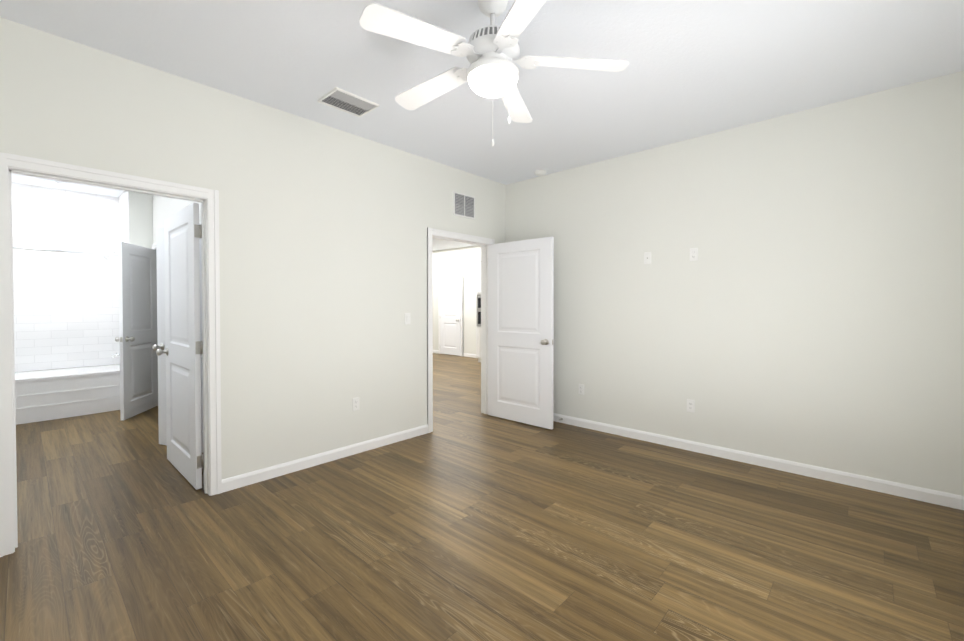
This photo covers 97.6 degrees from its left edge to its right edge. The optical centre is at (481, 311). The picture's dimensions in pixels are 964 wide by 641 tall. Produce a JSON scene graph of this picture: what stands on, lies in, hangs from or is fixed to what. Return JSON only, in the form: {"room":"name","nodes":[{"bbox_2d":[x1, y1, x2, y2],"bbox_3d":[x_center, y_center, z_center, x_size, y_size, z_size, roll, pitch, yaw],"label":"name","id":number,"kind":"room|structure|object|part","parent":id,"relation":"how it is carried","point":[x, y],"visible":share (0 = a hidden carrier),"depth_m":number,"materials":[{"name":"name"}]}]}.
{"room":"empty bedroom","nodes":[
{"label":"empty bedroom","id":0,"kind":"room"},
{"bbox_2d":[21,364,115,371],"bbox_3d":[-5.237,-0.182,5.865,0.100,2.840,2.750,1,1,43],"label":"wall","id":1,"kind":"structure","parent":0,"point":[72,367],"depth_m":5.57,"materials":[{"name":"white tile"}]},
{"bbox_2d":[12,182,119,371],"bbox_3d":[-5.609,-0.427,5.375,0.010,2.335,1.530,1,1,43],"label":"shower wall tile","id":2,"kind":"structure","parent":1,"relation":"attached to","point":[66,310],"depth_m":5.52,"materials":[{"name":"white tile"}]},
{"bbox_2d":[129,192,152,248],"bbox_3d":[-4.719,-0.180,5.764,0.800,2.840,0.240,1,1,43],"label":"wall","id":3,"kind":"structure","parent":0,"point":[141,217],"depth_m":5.48,"materials":[{"name":"white paint"}]},
{"bbox_2d":[116,191,129,289],"bbox_3d":[-4.793,-0.431,5.658,0.770,2.335,0.010,1,1,43],"label":"shower wall tile","id":4,"kind":"structure","parent":3,"relation":"attached to","point":[122,202],"depth_m":5.73,"materials":[{"name":"white tile"}]},
{"bbox_2d":[13,247,117,255],"bbox_3d":[-5.049,-0.712,4.857,0.060,0.060,1.508,1,1,43],"label":"shower curtain rod","id":5,"kind":"object","parent":4,"relation":"attached to","point":[50,250],"visible":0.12,"depth_m":4.98,"materials":[{"name":"silver metal"}]},
{"bbox_2d":[111,352,119,357],"bbox_3d":[-4.869,0.576,5.641,0.052,0.070,0.140,1,1,43],"label":"tub spout","id":6,"kind":"object","parent":4,"relation":"attached to","point":[115,355],"visible":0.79,"depth_m":5.61,"materials":[{"name":"silver metal"}]},
{"bbox_2d":[153,195,200,243],"bbox_3d":[-3.035,-0.161,4.463,3.480,2.840,0.120,1,1,43],"label":"wall","id":7,"kind":"structure","parent":0,"point":[164,208],"depth_m":5.11,"materials":[{"name":"white paint"}]},
{"bbox_2d":[115,242,157,419],"bbox_3d":[-4.198,0.216,5.181,0.187,2.040,0.767,0,1,-13],"label":"room door","id":8,"kind":"structure","parent":7,"relation":"in","point":[137,337],"depth_m":5.10,"materials":[{"name":"white wood"}]},
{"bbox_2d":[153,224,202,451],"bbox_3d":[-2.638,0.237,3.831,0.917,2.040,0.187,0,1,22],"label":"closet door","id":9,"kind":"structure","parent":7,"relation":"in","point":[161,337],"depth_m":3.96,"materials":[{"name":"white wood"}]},
{"bbox_2d":[0,17,505,478],"bbox_3d":[-0.269,-0.166,4.802,0.140,2.840,8.800,1,1,43],"label":"wall","id":10,"kind":"structure","parent":0,"point":[323,253],"depth_m":3.29,"materials":[{"name":"white paint"}]},
{"bbox_2d":[0,152,221,556],"bbox_3d":[-2.259,0.222,2.638,0.174,2.130,1.050,1,1,43],"label":"door frame","id":11,"kind":"structure","parent":10,"relation":"attached to","point":[10,164],"depth_m":2.48,"materials":[{"name":"white wood"}]},
{"bbox_2d":[156,203,202,489],"bbox_3d":[-2.357,0.245,3.309,0.912,2.040,0.187,1,1,43],"label":"door","id":12,"kind":"structure","parent":10,"relation":"in","point":[182,236],"depth_m":3.20,"materials":[{"name":"white wood"}]},
{"bbox_2d":[222,424,427,492],"bbox_3d":[-1.206,1.227,3.689,0.013,0.089,1.900,1,1,43],"label":"baseboard","id":13,"kind":"structure","parent":10,"relation":"attached to","point":[249,478],"depth_m":3.49,"materials":[{"name":"white wood"}]},
{"bbox_2d":[352,397,358,410],"bbox_3d":[-1.127,0.826,3.772,0.008,0.114,0.070,1,1,43],"label":"electrical outlet","id":14,"kind":"object","parent":10,"relation":"attached to","point":[355,404],"visible":1,"depth_m":3.77,"materials":[{"name":"white plastic"}]},
{"bbox_2d":[405,313,409,324],"bbox_3d":[-0.736,0.068,4.183,0.014,0.114,0.070,1,1,43],"label":"light switch","id":15,"kind":"object","parent":10,"relation":"attached to","point":[407,318],"visible":1,"depth_m":4.18,"materials":[{"name":"white plastic"}]},
{"bbox_2d":[427,228,494,432],"bbox_3d":[-0.265,0.189,4.811,0.174,2.130,1.050,1,1,43],"label":"door frame","id":16,"kind":"structure","parent":10,"relation":"attached to","point":[483,242],"depth_m":4.72,"materials":[{"name":"white wood"}]},
{"bbox_2d":[453,191,474,219],"bbox_3d":[-0.198,-1.195,4.752,0.012,0.265,0.345,1,1,43],"label":"air vent","id":17,"kind":"object","parent":10,"relation":"in","point":[464,205],"visible":1,"depth_m":4.74,"materials":[{"name":"white metal"}]},
{"bbox_2d":[488,237,553,429],"bbox_3d":[0.412,0.223,4.772,0.912,2.040,0.187,1,1,43],"label":"door","id":18,"kind":"structure","parent":10,"relation":"in","point":[520,322],"depth_m":4.72,"materials":[{"name":"white wood"}]},
{"bbox_2d":[433,245,480,355],"bbox_3d":[0.403,-0.248,10.238,6.500,2.840,0.120,1,1,43],"label":"wall","id":19,"kind":"structure","parent":0,"point":[456,261],"depth_m":10.94,"materials":[{"name":"white paint"}]},
{"bbox_2d":[440,278,460,355],"bbox_3d":[-0.870,0.125,11.248,0.792,2.040,0.111,1,1,43],"label":"door","id":20,"kind":"structure","parent":19,"relation":"in","point":[450,316],"depth_m":11.25,"materials":[{"name":"white wood"}]},
{"bbox_2d":[438,274,462,355],"bbox_3d":[-0.834,0.091,11.284,0.930,2.130,0.057,1,1,43],"label":"door frame","id":21,"kind":"structure","parent":19,"relation":"attached to","point":[450,276],"depth_m":11.20,"materials":[{"name":"white wood"}]},
{"bbox_2d":[463,353,475,357],"bbox_3d":[-0.117,1.122,10.646,1.010,0.089,0.013,1,1,43],"label":"baseboard","id":22,"kind":"structure","parent":19,"relation":"attached to","point":[464,354],"depth_m":10.82,"materials":[{"name":"white wood"}]},
{"bbox_2d":[0,353,963,640],"bbox_3d":[-1.145,1.270,5.710,10.770,0.060,9.080,1,1,43],"label":"floor","id":23,"kind":"structure","parent":0,"point":[466,519],"depth_m":2.33,"materials":[{"name":"brown wood"}]},
{"bbox_2d":[15,364,119,424],"bbox_3d":[-5.309,0.999,5.121,0.800,0.501,1.506,1,1,43],"label":"bathtub","id":24,"kind":"object","parent":23,"relation":"on","point":[45,395],"visible":0.75,"depth_m":5.02,"materials":[{"name":"white ceramic"}]},
{"bbox_2d":[475,258,480,361],"bbox_3d":[0.361,-0.031,9.767,0.800,2.420,0.628,1,1,43],"label":"tall cabinet","id":25,"kind":"object","parent":23,"relation":"on","point":[478,292],"visible":0.17,"depth_m":9.72,"materials":[{"name":"white wood"}]},
{"bbox_2d":[0,0,963,250],"bbox_3d":[-1.145,-1.649,5.666,10.770,0.100,9.080,1,1,43],"label":"ceiling","id":26,"kind":"structure","parent":0,"point":[696,68],"depth_m":2.61,"materials":[{"name":"white paint"}]},
{"bbox_2d":[43,181,59,183],"bbox_3d":[-5.297,-1.589,5.186,0.150,0.006,0.150,1,1,43],"label":"recessed light","id":27,"kind":"object","parent":26,"relation":"in","point":[51,182],"visible":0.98,"depth_m":5.17,"materials":[{"name":"white"}]},
{"bbox_2d":[317,87,378,116],"bbox_3d":[-0.994,-1.555,3.147,0.285,0.012,0.355,1,1,43],"label":"ceiling vent","id":28,"kind":"object","parent":26,"relation":"in","point":[346,101],"visible":1,"depth_m":3.13,"materials":[{"name":"white metal"}]},
{"bbox_2d":[359,0,628,145],"bbox_3d":[0.016,-1.170,2.108,1.256,0.751,1.275,1,1,43],"label":"ceiling fan","id":29,"kind":"object","parent":26,"relation":"hanging from","point":[491,52],"visible":1,"depth_m":2.02,"materials":[{"name":"white plastic"}]},
{"bbox_3d":[0.054,-1.122,2.099,0.246,0.075,0.246,1,1,43],"label":"lamp shade","id":30,"kind":"part","parent":29,"relation":"part of","materials":[{"name":"white glass"}]},
{"bbox_2d":[534,170,546,175],"bbox_3d":[0.659,-1.567,4.772,0.140,0.037,0.140,1,1,43],"label":"smoke detector","id":31,"kind":"object","parent":26,"relation":"attached to","point":[539,172],"visible":1,"depth_m":4.73,"materials":[{"name":"white plastic"}]},
{"bbox_2d":[506,71,963,495],"bbox_3d":[1.808,-0.154,4.011,3.990,2.840,0.120,1,1,43],"label":"wall","id":32,"kind":"structure","parent":0,"point":[807,307],"depth_m":3.38,"materials":[{"name":"white paint"}]},
{"bbox_2d":[579,384,583,394],"bbox_3d":[1.084,0.847,4.603,0.070,0.114,0.008,1,1,43],"label":"electrical outlet","id":33,"kind":"object","parent":32,"relation":"attached to","point":[581,389],"visible":1,"depth_m":4.60,"materials":[{"name":"white plastic"}]},
{"bbox_2d":[644,252,650,263],"bbox_3d":[1.606,-0.521,4.096,0.070,0.115,0.018,1,1,43],"label":"outlet plate","id":34,"kind":"object","parent":32,"relation":"attached to","point":[647,257],"visible":1,"depth_m":4.10,"materials":[{"name":"white plastic"}]},
{"bbox_2d":[687,399,694,412],"bbox_3d":[1.905,0.859,3.850,0.070,0.114,0.008,1,1,43],"label":"electrical outlet","id":35,"kind":"object","parent":32,"relation":"attached to","point":[690,405],"visible":1,"depth_m":3.85,"materials":[{"name":"white plastic"}]},
{"bbox_2d":[690,248,697,260],"bbox_3d":[1.917,-0.519,3.818,0.070,0.115,0.008,1,1,43],"label":"electrical outlet","id":36,"kind":"object","parent":32,"relation":"attached to","point":[693,254],"visible":1,"depth_m":3.81,"materials":[{"name":"white plastic"}]},
{"bbox_2d":[553,413,961,509],"bbox_3d":[1.708,1.221,4.034,3.840,0.089,0.013,1,1,43],"label":"baseboard","id":37,"kind":"structure","parent":32,"relation":"attached to","point":[955,501],"depth_m":3.37,"materials":[{"name":"white wood"}]}
]}

